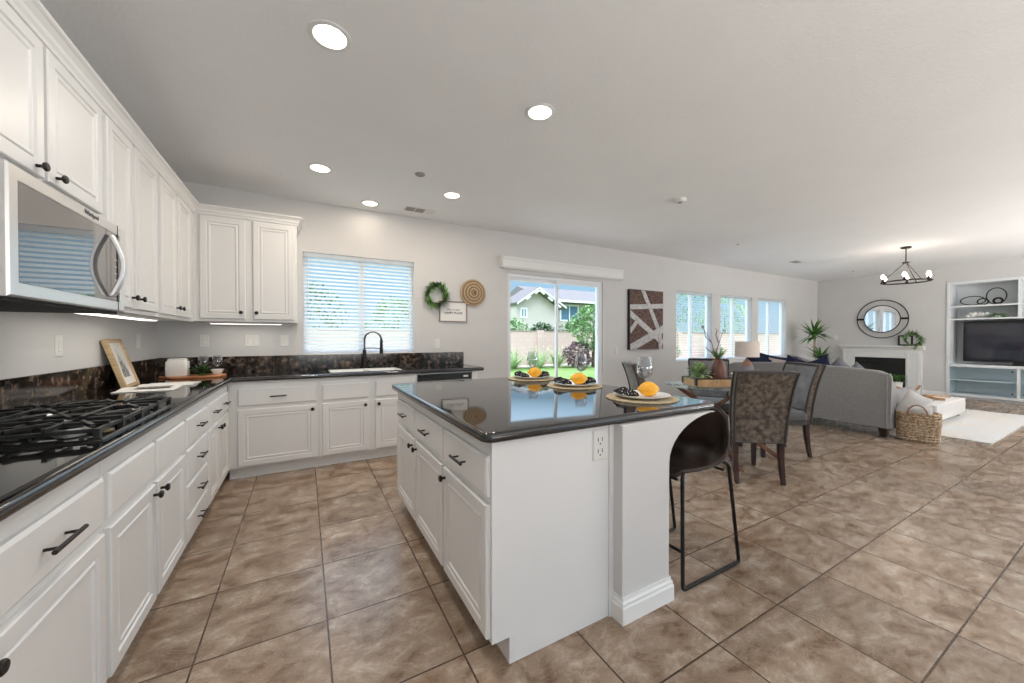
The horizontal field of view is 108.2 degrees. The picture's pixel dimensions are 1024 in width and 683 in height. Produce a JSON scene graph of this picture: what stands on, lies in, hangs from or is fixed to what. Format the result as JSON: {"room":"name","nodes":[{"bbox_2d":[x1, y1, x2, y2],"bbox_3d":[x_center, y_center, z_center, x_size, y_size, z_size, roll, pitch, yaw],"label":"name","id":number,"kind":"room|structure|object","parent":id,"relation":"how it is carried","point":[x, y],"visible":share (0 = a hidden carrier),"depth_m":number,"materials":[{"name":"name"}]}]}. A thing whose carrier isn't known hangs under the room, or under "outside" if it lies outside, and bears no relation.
{"room":"kitchen","nodes":[
{"label":"kitchen","id":0,"kind":"room"},
{"bbox_2d":[0,312,157,378],"bbox_3d":[-1.525,-0.119,0.113,0.150,2.762,7.900,0,1,-29],"label":"wall","id":1,"kind":"structure","parent":0,"point":[26,338],"depth_m":2.12,"materials":[{"name":"paint"}]},
{"bbox_2d":[0,0,102,215],"bbox_3d":[-1.922,-0.846,1.362,0.379,0.579,0.868,0,1,-29],"label":"upper cabinet","id":2,"kind":"object","parent":1,"relation":"attached to","point":[51,128],"visible":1,"depth_m":1.41,"materials":[{"name":"white wood"}]},
{"bbox_2d":[0,158,127,313],"bbox_3d":[-1.878,-0.340,1.389,0.477,0.422,0.825,0,1,-29],"label":"microwave","id":3,"kind":"object","parent":2,"relation":"attached to","point":[58,255],"visible":1,"depth_m":1.34,"materials":[{"name":"silver metal"}]},
{"bbox_2d":[54,335,62,356],"bbox_3d":[-2.525,0.025,2.066,0.008,0.120,0.075,0,1,-29],"label":"light switch","id":4,"kind":"object","parent":1,"relation":"attached to","point":[58,339],"visible":1,"depth_m":2.06,"materials":[{"name":"white plastic"}]},
{"bbox_2d":[70,112,158,316],"bbox_3d":[-2.325,-0.653,2.084,0.379,0.980,0.778,0,1,-29],"label":"upper cabinet","id":5,"kind":"object","parent":1,"relation":"attached to","point":[130,186],"visible":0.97,"depth_m":2.15,"materials":[{"name":"white wood"}]},
{"bbox_2d":[75,313,158,320],"bbox_3d":[-2.360,-0.154,2.241,0.090,0.020,0.970,0,1,-29],"label":"light","id":6,"kind":"object","parent":5,"relation":"attached to","point":[118,315],"visible":0.57,"depth_m":2.23,"materials":[{"name":"white plastic"}]},
{"bbox_2d":[89,173,193,321],"bbox_3d":[-2.750,-0.660,2.843,0.379,0.980,0.958,0,1,-29],"label":"upper cabinet","id":7,"kind":"object","parent":1,"relation":"attached to","point":[175,218],"visible":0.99,"depth_m":2.80,"materials":[{"name":"white wood"}]},
{"bbox_2d":[0,352,463,408],"bbox_3d":[-0.935,0.245,2.337,3.048,0.160,4.299,0,1,-29],"label":"backsplash","id":8,"kind":"structure","parent":1,"relation":"attached to","point":[46,388],"depth_m":3.46,"materials":[{"name":"stone"}]},
{"bbox_2d":[158,181,817,396],"bbox_3d":[2.369,-0.185,6.732,13.110,2.762,0.150,0,1,-29],"label":"wall","id":9,"kind":"structure","parent":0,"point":[450,254],"depth_m":5.08,"materials":[{"name":"paint"}]},
{"bbox_2d":[199,335,208,346],"bbox_3d":[-3.018,-0.005,3.629,0.075,0.120,0.008,0,1,-29],"label":"wall outlet","id":10,"kind":"object","parent":9,"relation":"attached to","point":[203,339],"visible":1,"depth_m":3.63,"materials":[{"name":"white plastic"}]},
{"bbox_2d":[158,213,297,323],"bbox_3d":[-2.724,-0.673,3.569,1.133,0.970,0.384,0,1,-29],"label":"upper cabinet","id":11,"kind":"object","parent":9,"relation":"attached to","point":[244,270],"visible":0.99,"depth_m":3.50,"materials":[{"name":"white wood"}]},
{"bbox_2d":[5,0,302,233],"bbox_3d":[-2.077,-1.187,2.460,1.181,0.081,2.943,0,1,-29],"label":"crown molding","id":12,"kind":"structure","parent":11,"relation":"attached to","point":[33,13],"depth_m":1.83,"materials":[{"name":"white wood"}]},
{"bbox_2d":[209,322,281,324],"bbox_3d":[-2.595,-0.178,3.634,0.580,0.020,0.070,0,1,-29],"label":"light","id":13,"kind":"object","parent":11,"relation":"attached to","point":[247,323],"visible":0.9,"depth_m":3.61,"materials":[{"name":"white plastic"}]},
{"bbox_2d":[245,335,258,346],"bbox_3d":[-2.680,-0.007,3.818,0.120,0.120,0.008,0,1,-29],"label":"light switch","id":14,"kind":"object","parent":9,"relation":"attached to","point":[250,340],"visible":1,"depth_m":3.82,"materials":[{"name":"white plastic"}]},
{"bbox_2d":[303,252,412,352],"bbox_3d":[-1.770,-0.430,4.368,1.198,1.107,0.074,0,1,-29],"label":"window blind","id":15,"kind":"object","parent":9,"relation":"attached to","point":[308,255],"visible":1,"depth_m":4.34,"materials":[{"name":"white plastic"}]},
{"bbox_2d":[303,257,413,354],"bbox_3d":[-1.783,-0.418,4.391,1.210,1.135,0.147,0,1,-29],"label":"window","id":16,"kind":"structure","parent":9,"relation":"attached to","point":[337,353],"depth_m":4.40,"materials":[{"name":"white plastic"}]},
{"bbox_2d":[425,281,452,309],"bbox_3d":[-0.929,-0.580,4.708,0.394,0.388,0.118,0,1,-29],"label":"wreath","id":17,"kind":"object","parent":9,"relation":"attached to","point":[433,284],"visible":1,"depth_m":4.71,"materials":[{"name":"green plant"}]},
{"bbox_2d":[439,301,466,321],"bbox_3d":[-0.772,-0.392,4.873,0.385,0.272,0.021,0,1,-29],"label":"framed piece","id":18,"kind":"object","parent":9,"relation":"attached to","point":[455,311],"visible":1,"depth_m":4.87,"materials":[{"name":"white wood"}]},
{"bbox_2d":[460,279,485,305],"bbox_3d":[-0.514,-0.657,4.979,0.364,0.364,0.081,0,1,-29],"label":"woven wall basket","id":19,"kind":"object","parent":9,"relation":"attached to","point":[473,293],"visible":1,"depth_m":4.96,"materials":[{"name":"brown wicker"}]},
{"bbox_2d":[508,273,601,383],"bbox_3d":[0.701,0.110,5.774,1.800,2.190,0.176,0,1,-29],"label":"door","id":20,"kind":"structure","parent":9,"relation":"attached to","point":[511,277],"depth_m":5.82,"materials":[{"name":"white plastic"}]},
{"bbox_2d":[500,256,623,279],"bbox_3d":[0.857,-1.115,5.729,2.300,0.158,0.104,0,1,-29],"label":"blind valance","id":21,"kind":"object","parent":9,"relation":"attached to","point":[508,262],"visible":1,"depth_m":5.60,"materials":[{"name":"white"}]},
{"bbox_2d":[627,289,663,349],"bbox_3d":[2.401,-0.385,6.621,0.862,1.053,0.069,0,1,-29],"label":"art","id":22,"kind":"object","parent":9,"relation":"attached to","point":[645,327],"visible":1,"depth_m":6.58,"materials":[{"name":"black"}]},
{"bbox_2d":[676,295,707,361],"bbox_3d":[3.591,-0.293,7.399,1.125,1.365,0.147,0,1,-29],"label":"window","id":23,"kind":"structure","parent":9,"relation":"attached to","point":[689,296],"depth_m":7.43,"materials":[{"name":"white plastic"}]},
{"bbox_2d":[676,291,710,360],"bbox_3d":[3.604,-0.305,7.375,1.113,1.337,0.074,0,1,-29],"label":"window blind","id":24,"kind":"object","parent":9,"relation":"attached to","point":[677,292],"visible":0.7,"depth_m":7.35,"materials":[{"name":"white plastic"}]},
{"bbox_2d":[720,295,750,357],"bbox_3d":[4.859,-0.312,8.077,1.188,1.337,0.074,0,1,-29],"label":"window blind","id":25,"kind":"object","parent":9,"relation":"attached to","point":[721,296],"visible":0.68,"depth_m":8.00,"materials":[{"name":"white plastic"}]},
{"bbox_2d":[726,299,747,358],"bbox_3d":[4.846,-0.300,8.101,1.200,1.365,0.147,0,1,-29],"label":"window","id":26,"kind":"structure","parent":9,"relation":"attached to","point":[732,300],"depth_m":8.13,"materials":[{"name":"white plastic"}]},
{"bbox_2d":[758,299,784,355],"bbox_3d":[6.142,-0.319,8.795,1.238,1.337,0.074,0,1,-29],"label":"window blind","id":27,"kind":"object","parent":9,"relation":"attached to","point":[764,300],"visible":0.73,"depth_m":8.79,"materials":[{"name":"white plastic"}]},
{"bbox_2d":[766,302,785,356],"bbox_3d":[6.129,-0.308,8.818,1.250,1.365,0.147,0,1,-29],"label":"window","id":28,"kind":"structure","parent":9,"relation":"attached to","point":[767,303],"depth_m":9.05,"materials":[{"name":"white plastic"}]},
{"bbox_2d":[508,376,553,380],"bbox_3d":[0.167,0.314,3.156,0.400,0.006,0.400,0,1,-29],"label":"placemat","id":29,"kind":"object","parent":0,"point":[513,377],"visible":0.54,"depth_m":3.04,"materials":[{"name":"beige wicker"}]},
{"bbox_2d":[39,0,1023,280],"bbox_3d":[4.545,-1.609,3.494,14.060,0.150,7.900,0,1,-29],"label":"ceiling","id":30,"kind":"structure","parent":0,"point":[835,137],"depth_m":2.46,"materials":[{"name":"paint"}]},
{"bbox_2d":[307,163,331,172],"bbox_3d":[-1.695,-1.527,3.270,0.196,0.008,0.196,0,1,-29],"label":"recessed light","id":31,"kind":"object","parent":30,"relation":"in","point":[317,167],"visible":1,"depth_m":3.26,"materials":[{"name":"white"}]},
{"bbox_2d":[308,19,350,51],"bbox_3d":[-0.904,-1.513,1.840,0.196,0.008,0.196,0,1,-29],"label":"recessed light","id":32,"kind":"object","parent":30,"relation":"in","point":[329,35],"visible":1,"depth_m":1.83,"materials":[{"name":"white"}]},
{"bbox_2d":[403,205,436,214],"bbox_3d":[-1.078,-1.537,4.349,0.360,0.010,0.160,0,1,-29],"label":"ceiling vent","id":33,"kind":"object","parent":30,"relation":"in","point":[407,208],"visible":1,"depth_m":4.33,"materials":[{"name":"white metal"}]},
{"bbox_2d":[525,103,554,120],"bbox_3d":[0.187,-1.519,2.459,0.196,0.008,0.196,0,1,-29],"label":"recessed light","id":34,"kind":"object","parent":30,"relation":"in","point":[537,111],"visible":1,"depth_m":2.45,"materials":[{"name":"white"}]},
{"bbox_2d":[880,246,933,284],"bbox_3d":[6.505,-1.268,6.118,0.634,0.582,0.615,0,1,-29],"label":"chandelier","id":35,"kind":"object","parent":30,"relation":"hanging from","point":[883,282],"visible":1,"depth_m":6.10,"materials":[{"name":"brown metal"}]},
{"bbox_2d":[107,399,1023,682],"bbox_3d":[4.261,1.289,3.364,13.410,0.120,7.900,0,1,-29],"label":"floor","id":36,"kind":"structure","parent":0,"point":[877,559],"depth_m":1.87,"materials":[{"name":"tile"}]},
{"bbox_2d":[0,463,106,682],"bbox_3d":[-1.449,0.818,0.824,0.663,0.874,0.598,0,1,-29],"label":"base cabinet","id":37,"kind":"object","parent":36,"relation":"on","point":[53,575],"visible":1,"depth_m":0.98,"materials":[{"name":"white wood"}]},
{"bbox_2d":[99,413,185,678],"bbox_3d":[-1.825,0.811,1.492,0.659,0.874,0.933,0,1,-29],"label":"base cabinet","id":38,"kind":"object","parent":36,"relation":"on","point":[143,527],"visible":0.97,"depth_m":1.48,"materials":[{"name":"white wood"}]},
{"bbox_2d":[182,399,208,544],"bbox_3d":[-2.181,0.805,2.133,0.663,0.874,0.528,0,1,-29],"label":"base cabinet","id":39,"kind":"object","parent":36,"relation":"on","point":[194,417],"visible":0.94,"depth_m":2.22,"materials":[{"name":"white wood"}]},
{"bbox_2d":[205,385,230,505],"bbox_3d":[-2.515,0.799,2.729,0.663,0.874,0.834,0,1,-29],"label":"base cabinet","id":40,"kind":"object","parent":36,"relation":"on","point":[217,403],"visible":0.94,"depth_m":2.77,"materials":[{"name":"white wood"}]},
{"bbox_2d":[228,378,318,479],"bbox_3d":[-2.311,0.789,3.655,0.704,0.874,0.663,0,1,-29],"label":"base cabinet","id":41,"kind":"object","parent":36,"relation":"on","point":[274,424],"visible":0.99,"depth_m":3.40,"materials":[{"name":"white wood"}]},
{"bbox_2d":[0,364,483,521],"bbox_3d":[-0.932,0.345,2.340,3.053,0.039,4.299,0,1,-29],"label":"countertop","id":42,"kind":"structure","parent":41,"relation":"on","point":[26,475],"depth_m":1.26,"materials":[{"name":"stone"}]},
{"bbox_2d":[0,396,174,450],"bbox_3d":[-1.799,0.307,1.468,0.520,0.054,0.795,0,1,-29],"label":"gas cooktop","id":43,"kind":"object","parent":42,"relation":"in","point":[66,423],"visible":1,"depth_m":1.39,"materials":[{"name":"black metal"}]},
{"bbox_2d":[100,339,139,387],"bbox_3d":[-2.799,0.156,2.655,0.129,0.348,0.360,0,1,-35],"label":"picture frame","id":44,"kind":"object","parent":42,"relation":"on","point":[116,353],"visible":0.95,"depth_m":2.62,"materials":[{"name":"brown wood"}]},
{"bbox_2d":[112,381,200,392],"bbox_3d":[-2.490,0.314,2.632,0.340,0.015,0.540,0,1,-29],"label":"open magazine","id":45,"kind":"object","parent":42,"relation":"on","point":[167,386],"visible":1,"depth_m":2.52,"materials":[{"name":"white paper"}]},
{"bbox_2d":[134,385,173,388],"bbox_3d":[-2.424,0.308,2.514,0.180,0.001,0.100,0,1,-29],"label":"photo","id":46,"kind":"object","parent":45,"relation":"on","point":[167,386],"depth_m":2.50},
{"bbox_2d":[158,373,226,378],"bbox_3d":[-2.813,0.307,3.270,0.460,0.018,0.260,0,1,-29],"label":"serving board","id":47,"kind":"object","parent":42,"relation":"on","point":[191,376],"visible":0.85,"depth_m":3.19,"materials":[{"name":"brown wood"}]},
{"bbox_2d":[165,358,191,376],"bbox_3d":[-2.896,0.223,3.223,0.168,0.152,0.106,0,1,-29],"label":"ceramic jar","id":48,"kind":"object","parent":47,"relation":"on","point":[173,366],"visible":0.99,"depth_m":3.18,"materials":[{"name":"white ceramic"}]},
{"bbox_2d":[329,367,401,372],"bbox_3d":[-1.600,0.416,4.053,0.718,0.212,0.398,0,1,-29],"label":"sink","id":49,"kind":"object","parent":42,"relation":"in","point":[391,368],"visible":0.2,"depth_m":4.19,"materials":[{"name":"white ceramic"}]},
{"bbox_2d":[331,369,365,372],"bbox_3d":[-1.752,0.421,3.968,0.370,0.205,0.398,0,1,-29],"label":"basin","id":50,"kind":"object","parent":49,"relation":"in","point":[340,370],"depth_m":4.13,"materials":[{"name":"white ceramic"}]},
{"bbox_2d":[362,331,382,367],"bbox_3d":[-1.608,0.095,4.276,0.248,0.423,0.060,0,1,-1],"label":"kitchen faucet","id":51,"kind":"object","parent":42,"relation":"on","point":[364,338],"visible":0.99,"depth_m":4.26,"materials":[{"name":"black metal"}]},
{"bbox_2d":[319,374,416,465],"bbox_3d":[-1.590,0.785,4.061,0.948,0.874,0.659,0,1,-29],"label":"base cabinet","id":52,"kind":"object","parent":36,"relation":"on","point":[358,420],"visible":0.88,"depth_m":3.75,"materials":[{"name":"white wood"}]},
{"bbox_2d":[417,371,471,382],"bbox_3d":[-0.897,0.780,4.459,0.640,0.867,0.624,0,1,-29],"label":"dishwasher","id":53,"kind":"object","parent":36,"relation":"on","point":[463,375],"visible":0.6,"depth_m":4.18,"materials":[{"name":"black plastic"}]},
{"bbox_2d":[392,376,714,663],"bbox_3d":[0.110,0.782,2.393,1.410,0.914,1.724,0,1,-29],"label":"kitchen island","id":54,"kind":"object","parent":36,"relation":"on","point":[545,509],"visible":0.93,"depth_m":1.64,"materials":[{"name":"white wood"}]},
{"bbox_2d":[593,429,606,460],"bbox_3d":[0.391,0.459,1.645,0.080,0.135,0.006,0,1,-29],"label":"outlet plate","id":55,"kind":"object","parent":54,"relation":"attached to","point":[599,435],"depth_m":1.64,"materials":[{"name":"grey plastic"}]},
{"bbox_2d":[606,393,678,403],"bbox_3d":[0.747,0.324,2.139,0.400,0.006,0.400,0,1,-29],"label":"placemat","id":56,"kind":"object","parent":54,"relation":"on","point":[611,396],"visible":0.58,"depth_m":2.02,"materials":[{"name":"beige wicker"}]},
{"bbox_2d":[613,390,670,399],"bbox_3d":[0.747,0.311,2.139,0.312,0.020,0.312,0,1,-29],"label":"dinner plate","id":57,"kind":"object","parent":56,"relation":"on","point":[659,395],"visible":0.68,"depth_m":2.10,"materials":[{"name":"white ceramic"}]},
{"bbox_2d":[613,387,638,395],"bbox_3d":[0.665,0.285,2.134,0.125,0.052,0.118,0,1,-3],"label":"folded napkin","id":58,"kind":"object","parent":57,"relation":"on","point":[622,390],"visible":1,"depth_m":2.11,"materials":[{"name":"black fabric"}]},
{"bbox_2d":[638,382,659,396],"bbox_3d":[0.770,0.268,2.088,0.096,0.084,0.095,1,1,44],"label":"lemon","id":59,"kind":"object","parent":57,"relation":"on","point":[648,389],"visible":1,"depth_m":2.06,"materials":[{"name":"yellow food"}]},
{"bbox_2d":[621,361,645,389],"bbox_3d":[1.613,0.728,4.156,0.679,0.987,0.487,0,1,4],"label":"dining chair","id":60,"kind":"object","parent":36,"relation":"on","point":[634,380],"visible":0.26,"depth_m":4.05,"materials":[{"name":"fabric"}]},
{"bbox_2d":[669,405,739,590],"bbox_3d":[0.945,0.800,2.123,0.528,0.881,0.480,0,1,-29],"label":"bar stool","id":61,"kind":"object","parent":36,"relation":"on","point":[704,443],"visible":0.53,"depth_m":2.04,"materials":[{"name":"leather"}]},
{"bbox_2d":[688,358,730,444],"bbox_3d":[2.517,0.722,4.718,0.487,0.987,0.679,0,1,24],"label":"dining chair","id":62,"kind":"object","parent":36,"relation":"on","point":[715,397],"visible":0.34,"depth_m":4.85,"materials":[{"name":"fabric"}]},
{"bbox_2d":[661,379,776,471],"bbox_3d":[2.252,0.849,4.115,1.100,0.745,1.100,0,1,-29],"label":"dining table","id":63,"kind":"object","parent":36,"relation":"on","point":[676,383],"visible":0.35,"depth_m":3.95,"materials":[{"name":"clear glass"}]},
{"bbox_2d":[682,376,731,386],"bbox_3d":[2.173,0.433,4.067,0.478,0.086,0.318,0,1,0],"label":"wooden tray","id":64,"kind":"object","parent":63,"relation":"on","point":[697,382],"visible":0.68,"depth_m":3.92,"materials":[{"name":"beige wood"}]},
{"bbox_2d":[683,361,711,377],"bbox_3d":[2.052,0.340,4.063,0.333,0.244,0.326,0,1,-29],"label":"potted plant","id":65,"kind":"object","parent":64,"relation":"on","point":[700,368],"visible":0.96,"depth_m":4.02,"materials":[{"name":"green plant"}]},
{"bbox_2d":[701,325,728,377],"bbox_3d":[2.271,0.140,4.076,0.308,0.644,0.230,0,1,-29],"label":"flower vase","id":66,"kind":"object","parent":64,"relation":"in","point":[718,369],"visible":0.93,"depth_m":4.04,"materials":[{"name":"brown ceramic"}]},
{"bbox_2d":[727,370,799,485],"bbox_3d":[2.167,0.736,3.399,0.487,0.987,0.679,0,1,7],"label":"dining chair","id":67,"kind":"object","parent":36,"relation":"on","point":[760,403],"visible":0.91,"depth_m":3.17,"materials":[{"name":"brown fabric"}]},
{"bbox_2d":[739,362,826,457],"bbox_3d":[2.951,0.729,4.105,0.679,0.987,0.487,0,1,1],"label":"dining chair","id":68,"kind":"object","parent":36,"relation":"on","point":[803,404],"visible":0.6,"depth_m":3.90,"materials":[{"name":"fabric"}]},
{"bbox_2d":[795,318,833,362],"bbox_3d":[7.146,0.294,8.720,0.924,1.763,0.976,0,1,-29],"label":"palm plant","id":69,"kind":"object","parent":36,"relation":"on","point":[814,332],"visible":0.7,"depth_m":8.69,"materials":[{"name":"green plant"}]},
{"bbox_2d":[729,362,916,437],"bbox_3d":[4.594,0.761,5.728,0.956,0.890,2.090,0,1,-29],"label":"sofa","id":70,"kind":"object","parent":36,"relation":"on","point":[861,396],"visible":0.52,"depth_m":4.90,"materials":[{"name":"fabric"}]},
{"bbox_2d":[808,354,831,364],"bbox_3d":[4.576,0.470,5.530,0.166,0.606,0.613,0,1,-19],"label":"throw pillow","id":71,"kind":"object","parent":70,"relation":"on","point":[823,359],"visible":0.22,"depth_m":5.42,"materials":[{"name":"blue fabric"}]},
{"bbox_2d":[839,345,925,393],"bbox_3d":[8.497,0.634,8.638,0.560,1.085,1.460,0,1,-29],"label":"fireplace","id":72,"kind":"object","parent":36,"relation":"on","point":[901,360],"visible":0.68,"depth_m":8.51,"materials":[{"name":"white"}]},
{"bbox_2d":[839,345,925,349],"bbox_3d":[8.646,0.138,8.716,0.220,0.095,1.440,0,1,-29],"label":"mantel shelf","id":73,"kind":"object","parent":72,"relation":"attached to","point":[845,347],"depth_m":8.67,"materials":[{"name":"white"}]},
{"bbox_2d":[900,329,924,349],"bbox_3d":[8.805,-0.047,8.161,0.143,0.473,0.462,0,1,-29],"label":"wreath","id":74,"kind":"object","parent":72,"relation":"on","point":[909,333],"visible":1,"depth_m":8.15,"materials":[{"name":"green plant"}]},
{"bbox_2d":[895,405,942,443],"bbox_3d":[4.979,0.991,4.544,0.306,0.451,0.386,0,1,-29],"label":"woven basket","id":75,"kind":"object","parent":36,"relation":"on","point":[910,426],"visible":0.95,"depth_m":4.45,"materials":[{"name":"brown wicker"}]},
{"bbox_2d":[896,389,934,411],"bbox_3d":[4.964,0.817,4.612,0.128,0.463,0.401,0,1,-29],"label":"throw pillow","id":76,"kind":"object","parent":75,"relation":"in","point":[911,398],"visible":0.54,"depth_m":4.57,"materials":[{"name":"white fabric"}]},
{"bbox_2d":[906,405,932,413],"bbox_3d":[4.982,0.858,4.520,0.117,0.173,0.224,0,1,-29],"label":"throw pillow","id":77,"kind":"object","parent":75,"relation":"in","point":[916,409],"visible":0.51,"depth_m":4.48,"materials":[{"name":"white fabric"}]},
{"bbox_2d":[893,409,1023,444],"bbox_3d":[6.352,1.193,6.252,3.020,0.013,2.600,0,1,-29],"label":"area rug","id":78,"kind":"object","parent":36,"relation":"on","point":[986,427],"visible":0.25,"depth_m":5.23,"materials":[{"name":"white carpet"}]},
{"bbox_2d":[929,396,964,419],"bbox_3d":[6.434,1.046,5.970,1.450,0.286,0.870,0,1,-29],"label":"ottoman","id":79,"kind":"object","parent":78,"relation":"on","point":[953,406],"visible":0.27,"depth_m":5.59,"materials":[{"name":"white"}]},
{"bbox_2d":[896,385,950,400],"bbox_3d":[6.517,0.797,5.802,0.773,0.206,0.412,0,1,18],"label":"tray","id":80,"kind":"object","parent":79,"relation":"on","point":[930,396],"visible":0.49,"depth_m":5.87,"materials":[{"name":"brown wood"}]},
{"bbox_2d":[946,276,1023,403],"bbox_3d":[9.918,-0.024,7.204,0.584,2.429,1.838,0,1,-29],"label":"built-in shelving unit","id":81,"kind":"object","parent":36,"relation":"on","point":[987,381],"visible":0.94,"depth_m":7.72,"materials":[{"name":"white wood"}]},
{"bbox_2d":[949,363,1023,369],"bbox_3d":[9.910,0.503,7.204,0.564,0.055,1.740,0,1,-29],"label":"shelf","id":82,"kind":"object","parent":81,"relation":"attached to","point":[951,365],"depth_m":7.57,"materials":[{"name":"white wood"}]},
{"bbox_2d":[950,378,1023,383],"bbox_3d":[9.931,0.806,7.219,0.514,0.020,1.740,0,1,-29],"label":"shelf","id":83,"kind":"object","parent":81,"relation":"attached to","point":[989,380],"depth_m":7.54,"materials":[{"name":"white wood"}]},
{"bbox_2d":[950,317,1023,320],"bbox_3d":[9.918,-0.459,7.199,0.544,0.030,1.740,0,1,-29],"label":"shelf","id":84,"kind":"object","parent":81,"relation":"attached to","point":[951,318],"depth_m":7.54,"materials":[{"name":"white wood"}]},
{"bbox_2d":[950,303,1023,308],"bbox_3d":[9.918,-0.724,7.197,0.544,0.030,1.740,0,1,-29],"label":"shelf","id":85,"kind":"object","parent":81,"relation":"attached to","point":[1003,305],"depth_m":7.54,"materials":[{"name":"white wood"}]},
{"bbox_2d":[963,320,1023,365],"bbox_3d":[9.878,0.034,7.179,0.170,0.884,1.455,0,1,-29],"label":"television","id":86,"kind":"object","parent":81,"relation":"on","point":[983,341],"visible":0.98,"depth_m":7.44,"materials":[{"name":"black"}]},
{"bbox_3d":[3.611,0.849,5.700,0.420,0.715,0.420,0,1,-29],"label":"side table","id":87,"kind":"object","parent":36,"relation":"on","visible":0},
{"bbox_2d":[734,341,759,369],"bbox_3d":[3.611,0.245,5.694,0.330,0.490,0.330,0,1,-29],"label":"table lamp","id":88,"kind":"object","parent":87,"relation":"on","point":[746,349],"visible":0.87,"depth_m":5.59,"materials":[{"name":"grey fabric"}]},
{"bbox_2d":[547,383,602,389],"bbox_3d":[0.451,0.319,2.679,0.400,0.006,0.400,0,1,-29],"label":"placemat","id":89,"kind":"object","parent":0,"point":[552,385],"visible":0.59,"depth_m":2.55,"materials":[{"name":"beige wicker"}]},
{"bbox_2d":[553,380,595,386],"bbox_3d":[0.451,0.305,2.679,0.312,0.020,0.312,0,1,-29],"label":"dinner plate","id":90,"kind":"object","parent":89,"relation":"on","point":[572,384],"visible":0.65,"depth_m":2.59,"materials":[{"name":"white ceramic"}]},
{"bbox_2d":[553,377,595,383],"bbox_3d":[0.451,0.280,2.678,0.290,0.052,0.118,0,1,-1],"label":"folded napkin","id":91,"kind":"object","parent":90,"relation":"on","point":[557,379],"visible":0.82,"depth_m":2.65,"materials":[{"name":"black fabric"}]},
{"bbox_2d":[570,373,587,384],"bbox_3d":[0.474,0.263,2.628,0.096,0.084,0.095,1,1,44],"label":"lemon","id":92,"kind":"object","parent":90,"relation":"on","point":[577,378],"visible":1,"depth_m":2.60,"materials":[{"name":"yellow food"}]},
{"bbox_2d":[817,259,1023,391],"bbox_3d":[10.233,-0.126,6.777,0.660,2.882,7.750,0,1,-29],"label":"wall","id":93,"kind":"structure","parent":0,"point":[839,301],"depth_m":8.41,"materials":[{"name":"paint"}]},
{"bbox_2d":[857,300,908,337],"bbox_3d":[8.719,-0.530,8.737,0.025,0.910,0.910,0,1,-29],"label":"round mirror","id":94,"kind":"object","parent":93,"relation":"attached to","point":[881,318],"visible":1,"depth_m":8.72,"materials":[{"name":"black metal"}]},
{"bbox_2d":[864,306,899,331],"bbox_3d":[8.722,-0.530,8.739,0.018,0.624,0.624,0,1,-29],"label":"mirror glass","id":95,"kind":"object","parent":94,"relation":"attached to","point":[878,318],"depth_m":8.72,"materials":[{"name":"white"}]},
{"label":"outside","id":96,"kind":"structure","parent":0,"visible":0},
{"bbox_2d":[510,365,594,378],"bbox_3d":[2.945,1.124,41.449,72.000,0.250,59.840,0,1,-29],"label":"ground","id":97,"kind":"structure","parent":96,"point":[566,372],"depth_m":16.01,"materials":[{"name":"green plant"}]},
{"bbox_2d":[307,280,349,327],"bbox_3d":[-9.054,-0.733,16.145,3.967,3.974,3.754,0,1,-29],"label":"tree","id":98,"kind":"object","parent":97,"relation":"on","point":[307,280],"visible":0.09,"depth_m":16.43,"materials":[{"name":"green plant"}]},
{"bbox_2d":[365,296,408,327],"bbox_3d":[-5.588,-0.512,18.145,3.426,3.494,3.351,0,1,-29],"label":"tree","id":99,"kind":"object","parent":97,"relation":"on","point":[383,296],"visible":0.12,"depth_m":17.74,"materials":[{"name":"green plant"}]},
{"bbox_2d":[510,318,529,330],"bbox_3d":[0.037,-0.099,20.472,2.640,2.623,2.619,0,1,-29],"label":"shrub","id":100,"kind":"object","parent":97,"relation":"on","point":[512,322],"visible":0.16,"depth_m":20.30,"materials":[{"name":"green plant"}]},
{"bbox_2d":[520,347,554,367],"bbox_3d":[0.990,0.668,16.894,2.175,1.154,2.063,0,1,-29],"label":"ornamental grass","id":101,"kind":"object","parent":97,"relation":"on","point":[532,362],"depth_m":16.76,"materials":[{"name":"green plant"}]},
{"bbox_2d":[307,330,778,364],"bbox_3d":[11.997,0.256,25.260,68.000,1.810,0.280,0,1,-29],"label":"fence","id":102,"kind":"object","parent":97,"relation":"on","point":[524,340],"visible":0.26,"depth_m":19.67,"materials":[{"name":"beige"}]},
{"bbox_2d":[529,321,558,330],"bbox_3d":[1.789,0.005,21.752,2.551,2.391,2.467,0,1,-29],"label":"shrub","id":103,"kind":"object","parent":97,"relation":"on","point":[543,327],"visible":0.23,"depth_m":21.50,"materials":[{"name":"green plant"}]},
{"bbox_2d":[510,286,594,330],"bbox_3d":[4.367,-2.188,37.697,14.350,6.450,9.720,0,1,-29],"label":"house","id":104,"kind":"structure","parent":97,"relation":"on","point":[533,305],"depth_m":32.28,"materials":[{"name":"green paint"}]},
{"bbox_2d":[560,341,594,367],"bbox_3d":[3.194,0.621,17.672,1.707,1.443,1.659,0,1,-29],"label":"shrub","id":105,"kind":"object","parent":97,"relation":"on","point":[580,361],"visible":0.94,"depth_m":17.49,"materials":[{"name":"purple plant"}]},
{"bbox_2d":[567,303,594,366],"bbox_3d":[3.926,-0.327,17.759,2.548,3.131,2.412,0,1,-29],"label":"tree","id":106,"kind":"object","parent":97,"relation":"on","point":[584,311],"visible":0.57,"depth_m":17.61,"materials":[{"name":"green plant"}]},
{"bbox_2d":[676,294,721,332],"bbox_3d":[14.661,-1.899,30.520,4.206,6.019,4.639,0,1,4],"label":"tree","id":107,"kind":"object","parent":97,"relation":"on","point":[679,294],"visible":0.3,"depth_m":30.11,"materials":[{"name":"green plant"}]},
{"bbox_2d":[696,298,744,332],"bbox_3d":[19.058,-1.601,32.992,4.957,5.373,4.746,0,1,-29],"label":"tree","id":108,"kind":"object","parent":97,"relation":"on","point":[724,331],"visible":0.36,"depth_m":33.04,"materials":[{"name":"green plant"}]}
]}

